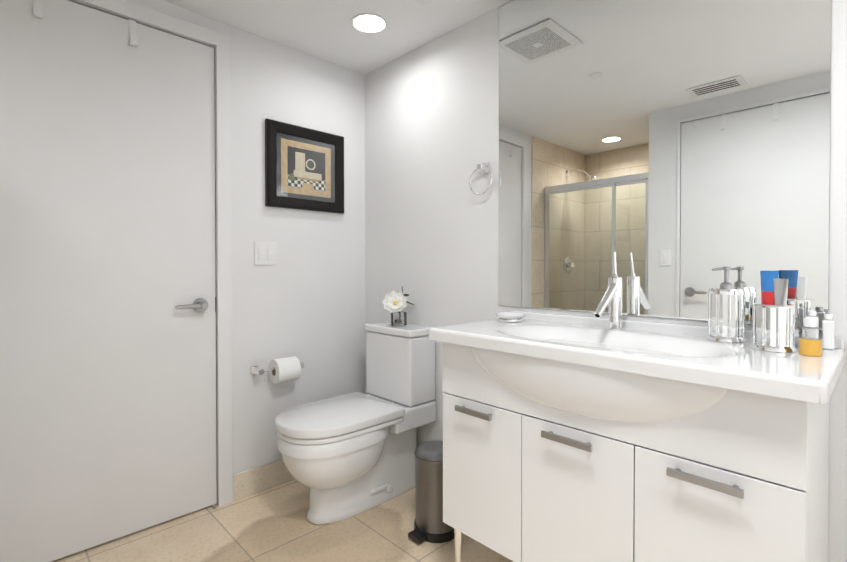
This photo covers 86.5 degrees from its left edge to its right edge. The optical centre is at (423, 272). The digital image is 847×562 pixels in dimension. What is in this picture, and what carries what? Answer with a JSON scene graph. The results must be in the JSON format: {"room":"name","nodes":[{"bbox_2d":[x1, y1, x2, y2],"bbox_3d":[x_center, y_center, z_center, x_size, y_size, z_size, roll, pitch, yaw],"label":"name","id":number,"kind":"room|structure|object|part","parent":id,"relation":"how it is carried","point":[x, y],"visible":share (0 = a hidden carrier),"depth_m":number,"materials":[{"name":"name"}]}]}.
{"room":"bathroom","nodes":[
{"label":"bathroom","id":0,"kind":"room"},
{"bbox_2d":[68,0,364,504],"bbox_3d":[-1.410,-0.035,1.785,3.040,2.300,0.100,-1,1,-44],"label":"wall","id":1,"kind":"structure","parent":0,"point":[303,300],"depth_m":2.37,"materials":[{"name":"paint"}]},
{"bbox_2d":[0,0,216,561],"bbox_3d":[-1.269,0.029,1.841,0.812,2.172,0.106,-1,1,-44],"label":"closet door","id":2,"kind":"structure","parent":1,"relation":"in","point":[107,304],"depth_m":1.82,"materials":[{"name":"paint"}]},
{"bbox_3d":[-1.042,0.153,2.031,0.151,0.066,0.064,-1,1,-44],"label":"handle","id":3,"kind":"part","parent":2,"relation":"part of","materials":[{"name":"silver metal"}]},
{"bbox_2d":[76,0,232,506],"bbox_3d":[-1.269,-0.006,1.840,0.950,2.242,0.016,-1,1,-44],"label":"door frame","id":4,"kind":"structure","parent":1,"relation":"attached to","point":[220,42],"depth_m":2.13,"materials":[{"name":"paint"}]},
{"bbox_2d":[233,459,293,500],"bbox_3d":[-0.639,1.046,2.464,0.802,0.125,0.012,-1,1,-44],"label":"baseboard","id":5,"kind":"structure","parent":1,"relation":"attached to","point":[258,479],"depth_m":2.27,"materials":[{"name":"tile"}]},
{"bbox_2d":[254,241,276,264],"bbox_3d":[-0.803,-0.096,2.292,0.118,0.118,0.013,-1,1,-44],"label":"light switch","id":6,"kind":"object","parent":1,"relation":"attached to","point":[265,253],"visible":1,"depth_m":2.29,"materials":[{"name":"white plastic"}]},
{"bbox_2d":[251,356,303,387],"bbox_3d":[-0.728,0.516,2.292,0.258,0.154,0.126,-1,1,-44],"label":"toilet paper holder","id":7,"kind":"object","parent":1,"relation":"attached to","point":[284,371],"visible":0.98,"depth_m":2.27,"materials":[{"name":"white paper"}]},
{"bbox_2d":[265,118,343,213],"bbox_3d":[-0.628,-0.559,2.442,0.465,0.441,0.034,-1,1,-44],"label":"picture frame","id":8,"kind":"object","parent":1,"relation":"attached to","point":[304,168],"visible":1,"depth_m":2.43,"materials":[{"name":"wood"}]},
{"bbox_2d":[277,133,334,202],"bbox_3d":[-0.633,-0.559,2.446,0.355,0.331,0.003,-1,1,-44],"label":"picture","id":9,"kind":"object","parent":8,"relation":"attached to","point":[305,162],"depth_m":2.44,"materials":[{"name":"paper"}]},
{"bbox_2d":[52,479,512,561],"bbox_3d":[-0.263,1.178,0.612,3.040,0.100,3.400,-1,1,-44],"label":"floor","id":10,"kind":"structure","parent":0,"point":[273,524],"depth_m":1.88,"materials":[{"name":"tile"}]},
{"bbox_2d":[275,321,435,524],"bbox_3d":[-0.332,0.694,2.168,0.761,0.834,0.398,-1,1,-44],"label":"toilet","id":11,"kind":"object","parent":10,"relation":"on","point":[346,456],"visible":0.96,"depth_m":2.12,"materials":[{"name":"ceramic"}]},
{"bbox_3d":[-0.414,0.837,2.090,0.516,0.255,0.388,-1,1,-44],"label":"bowl","id":12,"kind":"part","parent":11,"relation":"part of","materials":[{"name":"ceramic"}]},
{"bbox_3d":[-0.409,0.698,2.093,0.533,0.022,0.390,-1,1,-44],"label":"seat","id":13,"kind":"part","parent":11,"relation":"part of","materials":[{"name":"plastic"}]},
{"bbox_3d":[-0.410,0.663,2.092,0.542,0.042,0.398,-1,1,-44],"label":"lid","id":14,"kind":"part","parent":11,"relation":"part of","materials":[{"name":"ceramic"}]},
{"bbox_2d":[382,287,413,325],"bbox_3d":[-0.120,0.175,2.349,0.190,0.206,0.120,-1,1,-44],"label":"flower vase","id":15,"kind":"object","parent":11,"relation":"on","point":[394,301],"visible":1,"depth_m":2.34,"materials":[{"name":"clear glass"}]},
{"bbox_3d":[-0.124,0.486,2.367,0.182,0.338,0.360,-1,1,-44],"label":"tank","id":16,"kind":"part","parent":11,"relation":"part of","materials":[{"name":"ceramic"}]},
{"bbox_2d":[408,440,453,543],"bbox_3d":[0.045,0.928,1.934,0.243,0.372,0.194,-1,1,-44],"label":"pedal bin","id":17,"kind":"object","parent":10,"relation":"on","point":[430,526],"visible":0.67,"depth_m":1.86,"materials":[{"name":"metal"}]},
{"bbox_3d":[0.056,0.759,1.943,0.186,0.034,0.186,-1,1,-44],"label":"lid","id":18,"kind":"part","parent":17,"relation":"part of","materials":[{"name":"metal"}]},
{"bbox_2d":[429,252,844,561],"bbox_3d":[0.571,0.525,1.407,0.521,1.189,1.063,-1,1,-44],"label":"bathroom vanity","id":19,"kind":"object","parent":10,"relation":"on","point":[614,436],"visible":0.94,"depth_m":1.17,"materials":[{"name":"white paint"}]},
{"bbox_3d":[0.168,0.464,1.491,0.028,0.018,0.150,-1,1,-44],"label":"handle","id":20,"kind":"part","parent":19,"relation":"part of","materials":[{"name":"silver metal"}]},
{"bbox_3d":[0.190,0.667,1.503,0.018,0.465,0.330,-1,1,-44],"label":"door","id":21,"kind":"part","parent":19,"relation":"part of","materials":[{"name":"white paint"}]},
{"bbox_2d":[496,312,525,321],"bbox_3d":[0.347,0.180,1.797,0.120,0.029,0.120,-1,1,-44],"label":"soap dish","id":22,"kind":"object","parent":19,"relation":"on","point":[509,317],"visible":0.98,"depth_m":1.76,"materials":[{"name":"white ceramic"}]},
{"bbox_3d":[0.400,0.466,1.251,0.028,0.018,0.150,-1,1,-44],"label":"handle","id":23,"kind":"part","parent":19,"relation":"part of","materials":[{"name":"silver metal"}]},
{"bbox_3d":[0.422,0.669,1.263,0.018,0.465,0.330,-1,1,-44],"label":"door","id":24,"kind":"part","parent":19,"relation":"part of","materials":[{"name":"white paint"}]},
{"bbox_2d":[470,346,726,421],"bbox_3d":[0.418,0.313,1.262,0.092,0.168,0.760,-1,1,-44],"label":"sink","id":25,"kind":"object","parent":19,"relation":"in","point":[578,387],"depth_m":1.18,"materials":[{"name":"ceramic"}]},
{"bbox_2d":[594,252,623,329],"bbox_3d":[0.623,0.064,1.520,0.171,0.269,0.054,-1,1,-44],"label":"faucet","id":26,"kind":"object","parent":19,"relation":"on","point":[612,297],"depth_m":1.54,"materials":[{"name":"silver metal"}]},
{"bbox_3d":[0.422,0.339,1.260,0.018,0.188,1.000,-1,1,-44],"label":"panel","id":27,"kind":"part","parent":19,"relation":"part of","materials":[{"name":"white paint"}]},
{"bbox_3d":[0.632,0.469,1.012,0.028,0.018,0.150,-1,1,-44],"label":"handle","id":28,"kind":"part","parent":19,"relation":"part of","materials":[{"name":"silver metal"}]},
{"bbox_3d":[0.654,0.672,1.024,0.018,0.465,0.330,-1,1,-44],"label":"door","id":29,"kind":"part","parent":19,"relation":"part of","materials":[{"name":"white paint"}]},
{"bbox_2d":[707,267,745,342],"bbox_3d":[0.888,0.091,1.320,0.096,0.216,0.096,-1,1,-44],"label":"soap dispenser","id":30,"kind":"object","parent":19,"relation":"on","point":[726,310],"visible":1,"depth_m":1.29,"materials":[{"name":"clear glass"}]},
{"bbox_2d":[750,271,796,352],"bbox_3d":[0.913,0.098,1.175,0.096,0.205,0.096,-1,1,-44],"label":"tumbler","id":31,"kind":"object","parent":19,"relation":"on","point":[773,321],"visible":1,"depth_m":1.15,"materials":[{"name":"clear glass"}]},
{"bbox_2d":[799,318,822,356],"bbox_3d":[0.945,0.158,1.099,0.045,0.088,0.045,-1,1,-44],"label":"bottle","id":32,"kind":"object","parent":19,"relation":"on","point":[809,346],"visible":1,"depth_m":1.09,"materials":[{"name":"plastic"}]},
{"bbox_3d":[0.945,0.147,1.099,0.045,0.030,0.045,-1,1,-44],"label":"glass","id":33,"kind":"part","parent":32,"relation":"part of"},
{"bbox_2d":[163,0,509,74],"bbox_3d":[-0.263,-1.222,0.586,3.040,0.100,3.400,-1,1,-44],"label":"ceiling","id":34,"kind":"structure","parent":0,"point":[324,30],"depth_m":2.13,"materials":[{"name":"paint"}]},
{"bbox_2d":[350,13,387,33],"bbox_3d":[-0.258,-1.196,2.149,0.180,0.026,0.180,-1,1,-44],"label":"recessed light","id":35,"kind":"object","parent":34,"relation":"in","point":[368,23],"visible":0.94,"depth_m":2.15,"materials":[{"name":"paint"}]},
{"bbox_2d":[414,0,432,5],"bbox_3d":[-0.003,-1.177,1.756,0.330,0.014,0.330,-1,1,-44],"label":"exhaust fan","id":36,"kind":"object","parent":34,"relation":"attached to","point":[423,2],"visible":1,"depth_m":1.95,"materials":[{"name":"paint"}]},
{"bbox_2d":[365,0,846,561],"bbox_3d":[0.828,-0.033,1.585,0.100,2.300,3.300,-1,1,-44],"label":"wall","id":37,"kind":"structure","parent":0,"point":[431,142],"depth_m":2.22,"materials":[{"name":"paint"}]},
{"bbox_2d":[469,162,491,194],"bbox_3d":[0.269,-0.426,2.051,0.050,0.152,0.128,-1,1,-44],"label":"towel ring","id":38,"kind":"object","parent":37,"relation":"attached to","point":[483,168],"visible":1,"depth_m":2.04,"materials":[{"name":"silver metal"}]},
{"bbox_2d":[499,0,830,328],"bbox_3d":[0.720,-0.509,1.615,0.005,1.323,1.100,-1,1,-44],"label":"mirror","id":39,"kind":"object","parent":37,"relation":"attached to","point":[672,154],"visible":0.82,"depth_m":1.52,"materials":[{"name":"clear glass"}]}
]}

